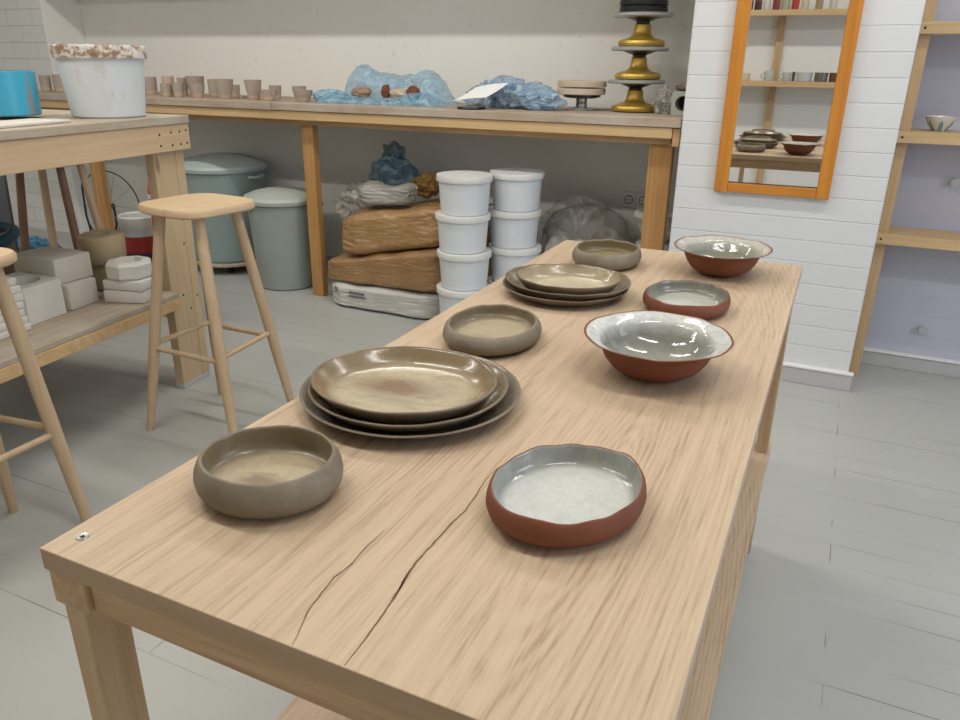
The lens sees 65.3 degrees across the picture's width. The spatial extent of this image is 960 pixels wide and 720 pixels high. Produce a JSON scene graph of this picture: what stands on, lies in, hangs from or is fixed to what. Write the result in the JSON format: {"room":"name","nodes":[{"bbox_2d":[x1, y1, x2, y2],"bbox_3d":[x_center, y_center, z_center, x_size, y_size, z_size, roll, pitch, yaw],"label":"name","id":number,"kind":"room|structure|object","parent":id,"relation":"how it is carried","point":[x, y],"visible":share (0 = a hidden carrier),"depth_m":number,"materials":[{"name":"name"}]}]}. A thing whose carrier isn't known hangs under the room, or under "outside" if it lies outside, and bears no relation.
{"room":"art studio","nodes":[
{"label":"art studio","id":0,"kind":"room"},
{"bbox_2d":[0,0,115,233],"bbox_3d":[-3.098,-2.196,5.025,0.925,2.720,0.280,10,24,23],"label":"wall","id":1,"kind":"structure","parent":0,"point":[27,27],"depth_m":4.88,"materials":[{"name":"paint"}]},
{"bbox_2d":[15,224,71,242],"bbox_3d":[-3.171,-0.913,5.382,0.940,0.070,0.020,10,24,23],"label":"baseboard","id":2,"kind":"structure","parent":1,"relation":"attached to","point":[62,236],"depth_m":5.33,"materials":[{"name":"grey paint"}]},
{"bbox_2d":[78,0,694,256],"bbox_3d":[-1.169,-1.918,4.385,5.010,2.720,0.100,10,24,23],"label":"wall","id":3,"kind":"structure","parent":0,"point":[317,45],"depth_m":4.11,"materials":[{"name":"white paint"}]},
{"bbox_2d":[622,191,636,206],"bbox_3d":[0.751,-0.810,3.778,0.070,0.075,0.014,10,24,23],"label":"wall socket","id":4,"kind":"object","parent":3,"relation":"attached to","point":[628,198],"visible":1,"depth_m":3.77,"materials":[{"name":"white paint"}]},
{"bbox_2d":[636,192,644,207],"bbox_3d":[0.817,-0.797,3.750,0.070,0.075,0.014,10,24,23],"label":"wall socket","id":5,"kind":"object","parent":3,"relation":"attached to","point":[640,199],"visible":0.65,"depth_m":3.75,"materials":[{"name":"white paint"}]},
{"bbox_2d":[0,241,959,719],"bbox_3d":[-0.825,0.382,2.342,8.000,0.050,4.560,10,24,23],"label":"floor","id":6,"kind":"structure","parent":0,"point":[847,607],"depth_m":2.13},
{"bbox_2d":[0,175,18,250],"bbox_3d":[-2.347,-0.666,3.651,0.160,0.899,0.074,4,22,7],"label":"slate board","id":7,"kind":"object","parent":6,"relation":"on","point":[6,214],"visible":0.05,"depth_m":3.61,"materials":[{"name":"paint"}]},
{"bbox_2d":[0,247,91,522],"bbox_3d":[-1.237,0.133,1.830,0.293,0.779,0.305,7,22,16],"label":"bar stool","id":8,"kind":"object","parent":6,"relation":"on","point":[50,423],"visible":0.95,"depth_m":1.89,"materials":[{"name":"brown wood"}]},
{"bbox_2d":[15,164,103,251],"bbox_3d":[-1.974,-0.561,3.563,0.335,0.779,0.335,0,22,-1],"label":"wooden poles","id":9,"kind":"object","parent":6,"relation":"on","point":[20,183],"visible":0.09,"depth_m":3.43,"materials":[{"name":"brown wood"}]},
{"bbox_2d":[81,183,91,230],"bbox_3d":[-2.225,-0.886,4.369,0.268,0.779,0.032,10,24,23],"label":"cable","id":10,"kind":"object","parent":6,"relation":"on","point":[82,190],"visible":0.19,"depth_m":4.42,"materials":[{"name":"black plastic"}]},
{"bbox_2d":[0,109,209,388],"bbox_3d":[-1.914,-0.177,2.275,1.162,1.013,1.900,8,23,17],"label":"workbench","id":11,"kind":"object","parent":6,"relation":"on","point":[162,138],"visible":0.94,"depth_m":2.56,"materials":[{"name":"brown wood"}]},
{"bbox_2d":[3,244,18,274],"bbox_3d":[-1.919,-0.406,2.979,0.185,0.136,0.168,10,24,23],"label":"clay lump","id":12,"kind":"object","parent":11,"relation":"on","point":[9,269],"visible":0.3,"depth_m":2.95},
{"bbox_2d":[0,222,19,247],"bbox_3d":[-1.917,-0.487,2.947,0.191,0.082,0.190,-14,26,-33],"label":"ring","id":13,"kind":"object","parent":12,"relation":"on","point":[11,232],"visible":0.99,"depth_m":2.94,"materials":[{"name":"rubber"}]},
{"bbox_2d":[0,323,31,339],"bbox_3d":[-1.563,-0.099,2.366,0.223,0.024,0.150,9,23,19],"label":"plaster slab","id":14,"kind":"object","parent":11,"relation":"on","point":[4,334],"visible":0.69,"depth_m":2.32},
{"bbox_2d":[0,315,27,331],"bbox_3d":[-1.568,-0.119,2.352,0.225,0.024,0.150,8,23,17],"label":"plaster slab","id":15,"kind":"object","parent":14,"relation":"on","point":[3,327],"visible":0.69,"depth_m":2.31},
{"bbox_2d":[0,70,41,116],"bbox_3d":[-1.574,-0.881,2.473,0.208,0.138,0.208,10,24,23],"label":"pot","id":16,"kind":"object","parent":11,"relation":"on","point":[19,95],"visible":1,"depth_m":2.42,"materials":[{"name":"plastic"}]},
{"bbox_2d":[0,118,70,128],"bbox_3d":[-1.417,-0.683,2.180,0.150,0.009,0.440,6,22,14],"label":"board","id":17,"kind":"object","parent":11,"relation":"on","point":[30,121],"visible":1,"depth_m":2.26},
{"bbox_2d":[6,272,66,324],"bbox_3d":[-1.530,-0.206,2.505,0.200,0.122,0.170,8,23,17],"label":"mold","id":18,"kind":"object","parent":11,"relation":"on","point":[43,296],"depth_m":2.48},
{"bbox_2d":[61,277,98,309],"bbox_3d":[-1.478,-0.244,2.648,0.200,0.090,0.125,8,23,17],"label":"mold","id":19,"kind":"object","parent":11,"relation":"on","point":[82,292],"depth_m":2.60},
{"bbox_2d":[14,246,92,283],"bbox_3d":[-1.498,-0.334,2.628,0.210,0.088,0.145,10,23,22],"label":"mold","id":20,"kind":"object","parent":19,"relation":"on","point":[70,265],"depth_m":2.58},
{"bbox_2d":[0,290,179,368],"bbox_3d":[-1.930,-0.030,2.241,1.130,0.020,1.670,8,23,17],"label":"shelf","id":21,"kind":"object","parent":11,"relation":"attached to","point":[51,336],"depth_m":2.46,"materials":[{"name":"wood"}]},
{"bbox_2d":[0,109,188,140],"bbox_3d":[-1.919,-0.637,2.097,1.140,0.028,1.900,8,23,17],"label":"countertop","id":22,"kind":"structure","parent":11,"relation":"on","point":[77,125],"depth_m":2.43,"materials":[{"name":"wood"}]},
{"bbox_2d":[49,43,146,118],"bbox_3d":[-1.297,-0.963,2.586,0.298,0.233,0.299,10,24,23],"label":"bucket","id":23,"kind":"object","parent":11,"relation":"on","point":[99,81],"visible":1,"depth_m":2.49,"materials":[{"name":"white plastic"}]},
{"bbox_2d":[90,265,106,289],"bbox_3d":[-1.393,-0.325,2.834,0.130,0.104,0.110,8,23,17],"label":"mold","id":24,"kind":"object","parent":11,"relation":"on","point":[99,272],"depth_m":2.78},
{"bbox_2d":[78,229,126,265],"bbox_3d":[-1.401,-0.419,2.790,0.156,0.104,0.156,10,24,23],"label":"mold","id":25,"kind":"object","parent":24,"relation":"on","point":[102,246],"depth_m":2.73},
{"bbox_2d":[104,287,150,303],"bbox_3d":[-1.259,-0.246,2.718,0.150,0.046,0.125,2,22,4],"label":"plaster slab","id":26,"kind":"object","parent":11,"relation":"on","point":[117,296],"visible":0.6,"depth_m":2.66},
{"bbox_2d":[103,276,150,291],"bbox_3d":[-1.253,-0.283,2.700,0.150,0.036,0.125,4,22,8],"label":"plaster slab","id":27,"kind":"object","parent":26,"relation":"on","point":[140,285],"visible":0.53,"depth_m":2.65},
{"bbox_2d":[105,256,151,280],"bbox_3d":[-1.257,-0.330,2.687,0.148,0.060,0.148,-7,23,-20],"label":"mold","id":28,"kind":"object","parent":27,"relation":"on","point":[124,268],"depth_m":2.63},
{"bbox_2d":[86,171,139,229],"bbox_3d":[-2.534,-1.043,5.140,0.488,0.503,0.060,6,22,14],"label":"wheel","id":29,"kind":"object","parent":6,"relation":"on","point":[113,206],"visible":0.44,"depth_m":5.11,"materials":[{"name":"black metal"}]},
{"bbox_2d":[117,211,152,261],"bbox_3d":[-1.732,-0.516,3.873,0.191,0.473,0.191,10,24,23],"label":"bucket","id":30,"kind":"object","parent":6,"relation":"on","point":[137,227],"visible":0.39,"depth_m":3.75,"materials":[{"name":"white plastic"}]},
{"bbox_2d":[137,193,293,432],"bbox_3d":[-0.894,-0.141,2.536,0.416,0.779,0.376,10,24,23],"label":"bar stool","id":31,"kind":"object","parent":6,"relation":"on","point":[197,207],"visible":0.99,"depth_m":2.43,"materials":[{"name":"brown wood"}]},
{"bbox_2d":[196,258,256,272],"bbox_3d":[-1.552,-0.620,4.691,0.480,0.070,0.480,10,24,23],"label":"board","id":32,"kind":"object","parent":6,"relation":"on","point":[230,267],"visible":0.23,"depth_m":4.49,"materials":[{"name":"grey wood"}]},
{"bbox_2d":[184,153,267,262],"bbox_3d":[-1.548,-0.939,4.565,0.536,0.613,0.536,-7,23,-19],"label":"bin","id":33,"kind":"object","parent":32,"relation":"on","point":[233,174],"visible":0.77,"depth_m":4.37,"materials":[{"name":"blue plastic"}]},
{"bbox_2d":[243,186,323,290],"bbox_3d":[-1.108,-0.698,4.253,0.416,0.548,0.416,10,24,23],"label":"bin","id":34,"kind":"object","parent":6,"relation":"on","point":[278,219],"visible":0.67,"depth_m":4.11,"materials":[{"name":"grey plastic"}]},
{"bbox_2d":[38,91,682,295],"bbox_3d":[-0.914,-0.924,4.206,4.062,1.009,0.625,10,24,23],"label":"workbench","id":35,"kind":"object","parent":6,"relation":"on","point":[662,132],"visible":0.56,"depth_m":3.52,"materials":[{"name":"brown wood"}]},
{"bbox_2d":[38,76,51,90],"bbox_3d":[-2.721,-1.732,4.695,0.066,0.090,0.066,10,24,23],"label":"cup","id":36,"kind":"object","parent":35,"relation":"on","point":[45,81],"visible":0.95,"depth_m":4.67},
{"bbox_2d":[51,74,64,91],"bbox_3d":[-2.600,-1.718,4.650,0.090,0.100,0.090,10,24,23],"label":"cup","id":37,"kind":"object","parent":35,"relation":"on","point":[57,82],"visible":0.58,"depth_m":4.62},
{"bbox_2d":[145,77,157,94],"bbox_3d":[-1.937,-1.612,4.405,0.074,0.098,0.074,10,24,23],"label":"cup","id":38,"kind":"object","parent":35,"relation":"on","point":[150,82],"visible":0.9,"depth_m":4.38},
{"bbox_2d":[160,83,172,96],"bbox_3d":[-1.750,-1.508,4.187,0.066,0.070,0.072,-9,24,-24],"label":"cup","id":39,"kind":"object","parent":35,"relation":"on","point":[166,89],"visible":0.96,"depth_m":4.17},
{"bbox_2d":[161,76,173,94],"bbox_3d":[-1.817,-1.601,4.373,0.068,0.104,0.068,10,24,23],"label":"cup","id":40,"kind":"object","parent":35,"relation":"on","point":[165,79],"visible":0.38,"depth_m":4.34,"materials":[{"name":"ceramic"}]},
{"bbox_2d":[171,83,183,96],"bbox_3d":[-1.665,-1.490,4.137,0.064,0.074,0.064,10,24,23],"label":"cup","id":41,"kind":"object","parent":35,"relation":"on","point":[178,88],"visible":1,"depth_m":4.12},
{"bbox_2d":[176,78,187,95],"bbox_3d":[-1.716,-1.579,4.330,0.060,0.098,0.060,10,24,23],"label":"cup","id":42,"kind":"object","parent":35,"relation":"on","point":[179,80],"visible":0.55,"depth_m":4.31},
{"bbox_2d":[38,91,329,109],"bbox_3d":[-1.832,-1.546,4.428,2.021,0.037,0.625,10,24,23],"label":"countertop","id":43,"kind":"structure","parent":35,"relation":"on","point":[238,103],"depth_m":4.00,"materials":[{"name":"wood"}]},
{"bbox_2d":[185,76,203,95],"bbox_3d":[-1.623,-1.563,4.277,0.104,0.108,0.104,10,24,23],"label":"cup","id":44,"kind":"object","parent":35,"relation":"on","point":[189,79],"visible":0.51,"depth_m":4.23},
{"bbox_2d":[189,84,204,97],"bbox_3d":[-1.543,-1.471,4.095,0.080,0.073,0.080,10,24,23],"label":"cup","id":45,"kind":"object","parent":35,"relation":"on","point":[197,90],"visible":0.98,"depth_m":4.07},
{"bbox_2d":[207,79,218,96],"bbox_3d":[-1.498,-1.533,4.226,0.068,0.094,0.068,10,24,23],"label":"cup","id":46,"kind":"object","parent":35,"relation":"on","point":[212,89],"visible":0.62,"depth_m":4.20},
{"bbox_2d":[214,79,232,98],"bbox_3d":[-1.368,-1.452,4.014,0.098,0.101,0.098,10,24,23],"label":"cup","id":47,"kind":"object","parent":35,"relation":"on","point":[224,87],"visible":0.99,"depth_m":3.98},
{"bbox_2d":[232,85,239,97],"bbox_3d":[-1.361,-1.496,4.171,0.052,0.068,0.052,10,24,23],"label":"cup","id":48,"kind":"object","parent":35,"relation":"on","point":[236,88],"visible":0.8,"depth_m":4.16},
{"bbox_2d":[244,80,260,99],"bbox_3d":[-1.194,-1.423,3.949,0.090,0.100,0.090,10,24,23],"label":"cup","id":49,"kind":"object","parent":35,"relation":"on","point":[253,87],"visible":0.98,"depth_m":3.92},
{"bbox_2d":[260,89,276,100],"bbox_3d":[-1.094,-1.372,3.883,0.086,0.055,0.086,4,22,7],"label":"cup","id":50,"kind":"object","parent":35,"relation":"on","point":[267,94],"visible":1,"depth_m":3.85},
{"bbox_2d":[268,85,280,98],"bbox_3d":[-1.115,-1.460,4.085,0.068,0.070,0.068,10,24,23],"label":"cup","id":51,"kind":"object","parent":35,"relation":"on","point":[276,87],"visible":0.65,"depth_m":4.06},
{"bbox_2d":[292,90,312,101],"bbox_3d":[-0.902,-1.346,3.820,0.104,0.058,0.104,10,24,23],"label":"cup","id":52,"kind":"object","parent":35,"relation":"on","point":[300,95],"visible":1,"depth_m":3.79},
{"bbox_2d":[314,64,454,106],"bbox_3d":[-0.469,-1.384,3.775,0.775,0.194,0.382,10,24,23],"label":"plastic bag","id":53,"kind":"object","parent":35,"relation":"on","point":[402,83],"visible":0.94,"depth_m":3.78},
{"bbox_2d":[351,87,371,96],"bbox_3d":[-0.607,-1.372,3.834,0.125,0.049,0.068,10,24,23],"label":"clay piece","id":54,"kind":"object","parent":53,"relation":"in","point":[358,91],"visible":0.96,"depth_m":3.81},
{"bbox_2d":[381,84,389,97],"bbox_3d":[-0.474,-1.352,3.767,0.047,0.064,0.048,-13,25,-30],"label":"clay piece","id":55,"kind":"object","parent":53,"relation":"in","point":[385,89],"visible":1,"depth_m":3.75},
{"bbox_2d":[389,88,407,97],"bbox_3d":[-0.400,-1.333,3.743,0.129,0.047,0.064,10,24,23],"label":"clay piece","id":56,"kind":"object","parent":53,"relation":"in","point":[394,93],"visible":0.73,"depth_m":3.73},
{"bbox_2d":[406,86,419,98],"bbox_3d":[-0.329,-1.325,3.706,0.068,0.061,0.057,10,24,23],"label":"clay piece","id":57,"kind":"object","parent":53,"relation":"in","point":[412,89],"visible":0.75,"depth_m":3.69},
{"bbox_2d":[457,106,485,109],"bbox_3d":[-0.040,-1.147,3.404,0.130,0.014,0.130,10,24,23],"label":"dish","id":58,"kind":"object","parent":35,"relation":"on","point":[458,107],"visible":1,"depth_m":3.36,"materials":[{"name":"black plastic"}]},
{"bbox_2d":[272,98,682,127],"bbox_3d":[0.007,-1.209,3.633,2.040,0.036,0.623,10,24,23],"label":"countertop","id":59,"kind":"structure","parent":35,"relation":"on","point":[601,116],"depth_m":3.34,"materials":[{"name":"wood"}]},
{"bbox_2d":[463,75,567,110],"bbox_3d":[0.141,-1.262,3.521,0.635,0.146,0.248,18,28,38],"label":"plastic bag","id":60,"kind":"object","parent":35,"relation":"on","point":[517,94],"visible":0.82,"depth_m":3.42,"materials":[{"name":"plastic"}]},
{"bbox_2d":[454,83,507,100],"bbox_3d":[0.003,-1.216,3.402,0.215,0.081,0.140,10,24,23],"label":"paper sheet","id":61,"kind":"object","parent":60,"relation":"on","point":[484,91],"visible":1,"depth_m":3.40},
{"bbox_2d":[563,95,600,110],"bbox_3d":[0.465,-1.180,3.432,0.170,0.068,0.170,10,24,23],"label":"turntable","id":62,"kind":"object","parent":35,"relation":"on","point":[581,100],"visible":0.94,"depth_m":3.39,"materials":[{"name":"grey metal"}]},
{"bbox_2d":[557,87,605,94],"bbox_3d":[0.461,-1.225,3.417,0.220,0.027,0.220,10,24,23],"label":"round board","id":63,"kind":"object","parent":62,"relation":"on","point":[561,90],"visible":0.92,"depth_m":3.33,"materials":[{"name":"wood"}]},
{"bbox_2d":[558,80,606,87],"bbox_3d":[0.463,-1.255,3.404,0.220,0.027,0.220,-12,25,-30],"label":"round board","id":64,"kind":"object","parent":63,"relation":"on","point":[561,83],"visible":1,"depth_m":3.32,"materials":[{"name":"wood"}]},
{"bbox_2d":[608,79,664,112],"bbox_3d":[0.691,-1.179,3.342,0.250,0.134,0.250,10,24,23],"label":"wheel","id":65,"kind":"object","parent":35,"relation":"on","point":[634,102],"visible":0.95,"depth_m":3.29,"materials":[{"name":"gold metal"}]},
{"bbox_2d":[611,46,668,79],"bbox_3d":[0.697,-1.302,3.291,0.250,0.134,0.250,1,22,2],"label":"wheel","id":66,"kind":"object","parent":65,"relation":"on","point":[638,69],"visible":0.98,"depth_m":3.24,"materials":[{"name":"gold metal"}]},
{"bbox_2d":[614,11,673,46],"bbox_3d":[0.703,-1.426,3.241,0.250,0.134,0.250,-10,24,-25],"label":"wheel","id":67,"kind":"object","parent":66,"relation":"on","point":[641,36],"visible":0.94,"depth_m":3.19,"materials":[{"name":"gold metal"}]},
{"bbox_2d":[619,0,668,11],"bbox_3d":[0.702,-1.562,3.188,0.204,0.158,0.204,10,24,23],"label":"drum","id":68,"kind":"object","parent":67,"relation":"on","point":[626,5],"visible":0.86,"depth_m":3.13,"materials":[{"name":"plastic"}]},
{"bbox_2d":[652,85,672,113],"bbox_3d":[0.795,-1.126,3.238,0.100,0.118,0.119,13,24,28],"label":"plastic bag","id":69,"kind":"object","parent":35,"relation":"on","point":[665,99],"visible":0.77,"depth_m":3.21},
{"bbox_2d":[670,91,685,115],"bbox_3d":[0.866,-1.087,3.171,0.091,0.095,0.100,10,24,23],"label":"block","id":70,"kind":"object","parent":35,"relation":"on","point":[678,97],"visible":0.41,"depth_m":3.15,"materials":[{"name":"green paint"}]},
{"bbox_2d":[332,280,439,318],"bbox_3d":[-0.434,-0.371,3.998,0.702,0.144,0.432,10,24,23],"label":"sack","id":71,"kind":"object","parent":6,"relation":"on","point":[405,302],"visible":0.57,"depth_m":3.80,"materials":[{"name":"plastic"}]},
{"bbox_2d":[327,246,440,291],"bbox_3d":[-0.424,-0.539,3.954,0.720,0.229,0.444,10,24,23],"label":"block","id":72,"kind":"object","parent":71,"relation":"on","point":[411,269],"visible":0.57,"depth_m":3.75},
{"bbox_2d":[342,199,440,254],"bbox_3d":[-0.377,-0.691,3.866,0.648,0.295,0.418,10,23,21],"label":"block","id":73,"kind":"object","parent":72,"relation":"on","point":[387,228],"visible":0.73,"depth_m":3.70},
{"bbox_2d":[334,181,384,220],"bbox_3d":[-0.628,-0.832,4.026,0.298,0.252,0.208,16,26,33],"label":"plastic bag","id":74,"kind":"object","parent":73,"relation":"on","point":[351,201],"visible":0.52,"depth_m":3.99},
{"bbox_2d":[357,181,417,205],"bbox_3d":[-0.472,-0.833,3.756,0.318,0.116,0.189,11,24,24],"label":"bag","id":75,"kind":"object","parent":73,"relation":"on","point":[371,193],"visible":1,"depth_m":3.69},
{"bbox_2d":[369,141,420,185],"bbox_3d":[-0.442,-1.002,3.945,0.310,0.292,0.202,10,24,23],"label":"plastic bag","id":76,"kind":"object","parent":75,"relation":"on","point":[392,169],"visible":0.82,"depth_m":3.90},
{"bbox_2d":[412,172,438,199],"bbox_3d":[-0.281,-0.910,3.903,0.185,0.138,0.144,10,24,23],"label":"plastic bag","id":77,"kind":"object","parent":73,"relation":"on","point":[427,184],"visible":0.8,"depth_m":3.85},
{"bbox_2d":[40,240,802,719],"bbox_3d":[0.163,0.333,1.378,0.593,0.772,1.524,10,24,23],"label":"display table","id":78,"kind":"object","parent":6,"relation":"on","point":[398,595],"visible":0.87,"depth_m":0.72,"materials":[{"name":"brown wood"}]},
{"bbox_2d":[193,425,343,518],"bbox_3d":[-0.224,0.118,0.799,0.158,0.046,0.145,8,23,17],"label":"bowl","id":79,"kind":"object","parent":78,"relation":"on","point":[275,471],"visible":1,"depth_m":0.80,"materials":[{"name":"grey ceramic"}]},
{"bbox_2d":[299,355,520,438],"bbox_3d":[-0.093,0.046,1.020,0.298,0.022,0.295,10,24,23],"label":"plate","id":80,"kind":"object","parent":78,"relation":"on","point":[512,396],"visible":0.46,"depth_m":0.94,"materials":[{"name":"ceramic"}]},
{"bbox_2d":[307,349,508,431],"bbox_3d":[-0.095,0.041,1.009,0.266,0.027,0.265,6,22,12],"label":"plate","id":81,"kind":"object","parent":80,"relation":"on","point":[501,389],"visible":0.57,"depth_m":0.94,"materials":[{"name":"ceramic"}]},
{"bbox_2d":[310,346,496,423],"bbox_3d":[-0.101,0.035,1.000,0.251,0.031,0.225,8,23,18],"label":"plate","id":82,"kind":"object","parent":81,"relation":"on","point":[395,384],"visible":1,"depth_m":1.02,"materials":[{"name":"ceramic"}]},
{"bbox_2d":[443,304,541,355],"bbox_3d":[0.021,-0.051,1.250,0.162,0.035,0.204,7,22,15],"label":"bowl","id":83,"kind":"object","parent":78,"relation":"on","point":[491,329],"visible":1,"depth_m":1.26,"materials":[{"name":"grey ceramic"}]},
{"bbox_2d":[276,440,771,719],"bbox_3d":[0.185,0.415,1.440,0.576,0.024,1.455,10,24,23],"label":"shelf","id":84,"kind":"object","parent":78,"relation":"attached to","point":[699,697],"depth_m":1.32,"materials":[{"name":"brown wood"}]},
{"bbox_2d":[503,278,628,306],"bbox_3d":[0.171,-0.144,1.511,0.253,0.022,0.248,10,24,23],"label":"plate","id":85,"kind":"object","parent":78,"relation":"on","point":[507,285],"visible":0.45,"depth_m":1.42,"materials":[{"name":"ceramic"}]},
{"bbox_2d":[505,264,630,301],"bbox_3d":[0.176,-0.153,1.508,0.254,0.028,0.235,10,24,23],"label":"plate","id":86,"kind":"object","parent":85,"relation":"on","point":[510,276],"visible":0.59,"depth_m":1.43,"materials":[{"name":"ceramic"}]},
{"bbox_2d":[516,263,620,294],"bbox_3d":[0.174,-0.153,1.482,0.207,0.033,0.180,8,23,18],"label":"plate","id":87,"kind":"object","parent":86,"relation":"on","point":[564,278],"visible":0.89,"depth_m":1.52,"materials":[{"name":"ceramic"}]},
{"bbox_2d":[486,443,646,547],"bbox_3d":[0.090,0.137,0.773,0.152,0.037,0.183,20,29,40],"label":"bowl","id":88,"kind":"object","parent":78,"relation":"on","point":[571,495],"visible":1,"depth_m":0.78,"materials":[{"name":"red ceramic"}]},
{"bbox_2d":[572,239,641,270],"bbox_3d":[0.294,-0.244,1.739,0.158,0.042,0.187,9,23,20],"label":"bowl","id":89,"kind":"object","parent":78,"relation":"on","point":[615,255],"visible":0.95,"depth_m":1.70,"materials":[{"name":"grey ceramic"}]},
{"bbox_2d":[584,310,733,382],"bbox_3d":[0.263,-0.011,1.120,0.216,0.062,0.225,10,24,23],"label":"bowl","id":90,"kind":"object","parent":78,"relation":"on","point":[643,345],"visible":1,"depth_m":1.16,"materials":[{"name":"red ceramic"}]},
{"bbox_2d":[643,280,730,318],"bbox_3d":[0.393,-0.115,1.426,0.161,0.034,0.192,9,23,20],"label":"bowl","id":91,"kind":"object","parent":78,"relation":"on","point":[700,299],"visible":0.91,"depth_m":1.45,"materials":[{"name":"red ceramic"}]},
{"bbox_2d":[674,235,772,277],"bbox_3d":[0.538,-0.225,1.672,0.209,0.062,0.233,9,23,20],"label":"bowl","id":92,"kind":"object","parent":78,"relation":"on","point":[719,256],"visible":1,"depth_m":1.69,"materials":[{"name":"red ceramic"}]},
{"bbox_2d":[436,282,489,312],"bbox_3d":[-0.080,-0.244,3.572,0.254,0.230,0.254,3,22,5],"label":"plastic bucket","id":93,"kind":"object","parent":6,"relation":"on","point":[447,298],"visible":0.19,"depth_m":3.45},
{"bbox_2d":[437,247,491,291],"bbox_3d":[-0.073,-0.430,3.497,0.254,0.171,0.253,9,23,20],"label":"plastic bucket","id":94,"kind":"object","parent":93,"relation":"on","point":[462,273],"visible":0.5,"depth_m":3.41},
{"bbox_2d":[435,210,490,254],"bbox_3d":[-0.079,-0.591,3.437,0.253,0.171,0.254,18,27,37],"label":"plastic bucket","id":95,"kind":"object","parent":94,"relation":"on","point":[457,235],"visible":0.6,"depth_m":3.35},
{"bbox_2d":[436,170,492,216],"bbox_3d":[-0.069,-0.749,3.371,0.253,0.171,0.254,-13,25,-31],"label":"plastic bucket","id":96,"kind":"object","parent":95,"relation":"on","point":[463,193],"visible":1,"depth_m":3.29,"materials":[{"name":"plastic"}]},
{"bbox_2d":[486,227,491,276],"bbox_3d":[0.081,-0.514,4.027,0.120,0.400,0.160,8,23,18],"label":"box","id":97,"kind":"object","parent":6,"relation":"on","point":[488,231],"visible":0.02,"depth_m":3.92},
{"bbox_2d":[487,275,494,283],"bbox_3d":[0.160,-0.285,3.682,0.254,0.230,0.254,7,22,15],"label":"plastic bucket","id":98,"kind":"object","parent":6,"relation":"on","point":[489,279],"visible":0.06,"depth_m":3.62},
{"bbox_2d":[489,242,541,280],"bbox_3d":[0.166,-0.471,3.607,0.254,0.171,0.253,-17,28,-38],"label":"plastic bucket","id":99,"kind":"object","parent":98,"relation":"on","point":[503,260],"visible":0.4,"depth_m":3.50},
{"bbox_2d":[488,205,541,248],"bbox_3d":[0.161,-0.632,3.547,0.253,0.171,0.254,-1,22,-5],"label":"plastic bucket","id":100,"kind":"object","parent":99,"relation":"on","point":[509,230],"visible":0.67,"depth_m":3.46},
{"bbox_2d":[490,168,544,211],"bbox_3d":[0.170,-0.790,3.481,0.254,0.171,0.253,-14,26,-33],"label":"plastic bucket","id":101,"kind":"object","parent":100,"relation":"on","point":[514,189],"visible":0.98,"depth_m":3.40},
{"bbox_2d":[539,203,635,254],"bbox_3d":[0.484,-0.494,3.732,0.579,0.612,0.457,10,24,23],"label":"bag","id":102,"kind":"object","parent":6,"relation":"on","point":[581,222],"visible":0.23,"depth_m":3.64,"materials":[{"name":"plastic"}]},
{"bbox_2d":[636,239,669,250],"bbox_3d":[0.830,-0.353,3.593,0.202,0.438,0.202,10,24,23],"label":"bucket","id":103,"kind":"object","parent":6,"relation":"on","point":[638,242],"visible":0.14,"depth_m":3.48,"materials":[{"name":"white plastic"}]},
{"bbox_2d":[637,217,671,240],"bbox_3d":[0.835,-0.611,3.491,0.188,0.123,0.170,0,22,-1],"label":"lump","id":104,"kind":"object","parent":103,"relation":"on","point":[669,219],"visible":0.18,"depth_m":3.42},
{"bbox_2d":[849,0,959,375],"bbox_3d":[2.392,-0.833,2.462,1.778,2.200,0.202,10,24,23],"label":"shelving unit","id":105,"kind":"object","parent":6,"relation":"on","point":[887,234],"visible":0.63,"depth_m":2.84,"materials":[{"name":"brown wood"}]},
{"bbox_2d":[925,115,958,130],"bbox_3d":[1.720,-0.884,2.802,0.112,0.052,0.112,10,24,23],"label":"bowl","id":106,"kind":"object","parent":105,"relation":"on","point":[935,122],"visible":1,"depth_m":2.77,"materials":[{"name":"white ceramic"}]},
{"bbox_3d":[-2.428,-0.437,4.160,0.340,0.100,0.220,10,24,23],"label":"wooden crate","id":107,"kind":"object","parent":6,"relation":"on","visible":0},
{"bbox_2d":[17,236,61,251],"bbox_3d":[-2.439,-0.580,4.088,0.430,0.218,0.234,10,24,23],"label":"plastic bag","id":108,"kind":"object","parent":107,"relation":"on","point":[35,242],"visible":0.16,"depth_m":4.01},
{"bbox_2d":[669,0,925,371],"bbox_3d":[1.302,-1.333,2.983,0.760,2.720,0.745,10,24,23],"label":"wall pillar","id":109,"kind":"structure","parent":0,"point":[833,240],"depth_m":2.87,"materials":[{"name":"brick"}]},
{"bbox_2d":[714,0,864,199],"bbox_3d":[1.124,-1.173,2.677,0.418,1.156,0.026,10,24,23],"label":"wall mirror","id":110,"kind":"object","parent":109,"relation":"attached to","point":[785,56],"visible":1,"depth_m":2.75,"materials":[{"name":"brown wood"}]},
{"bbox_2d":[780,366,852,391],"bbox_3d":[1.118,0.026,3.149,0.805,0.066,0.023,10,24,23],"label":"baseboard","id":111,"kind":"structure","parent":109,"relation":"attached to","point":[790,374],"depth_m":3.03,"materials":[{"name":"grey paint"}]},
{"bbox_2d":[783,362,853,376],"bbox_3d":[1.119,-0.008,3.133,0.807,0.010,0.028,10,24,23],"label":"trim","id":112,"kind":"structure","parent":109,"relation":"attached to","point":[788,364],"depth_m":3.02,"materials":[{"name":"white paint"}]},
{"bbox_2d":[864,0,959,360],"bbox_3d":[2.734,-1.143,2.551,2.232,2.720,0.380,10,24,23],"label":"wall niche","id":113,"kind":"object","parent":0,"point":[916,287],"depth_m":3.04,"materials":[{"name":"paint"}]},
{"bbox_2d":[861,347,959,377],"bbox_3d":[2.632,0.159,2.869,2.232,0.062,0.024,10,24,23],"label":"baseboard","id":114,"kind":"structure","parent":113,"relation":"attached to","point":[871,358],"depth_m":3.20,"materials":[{"name":"grey paint"}]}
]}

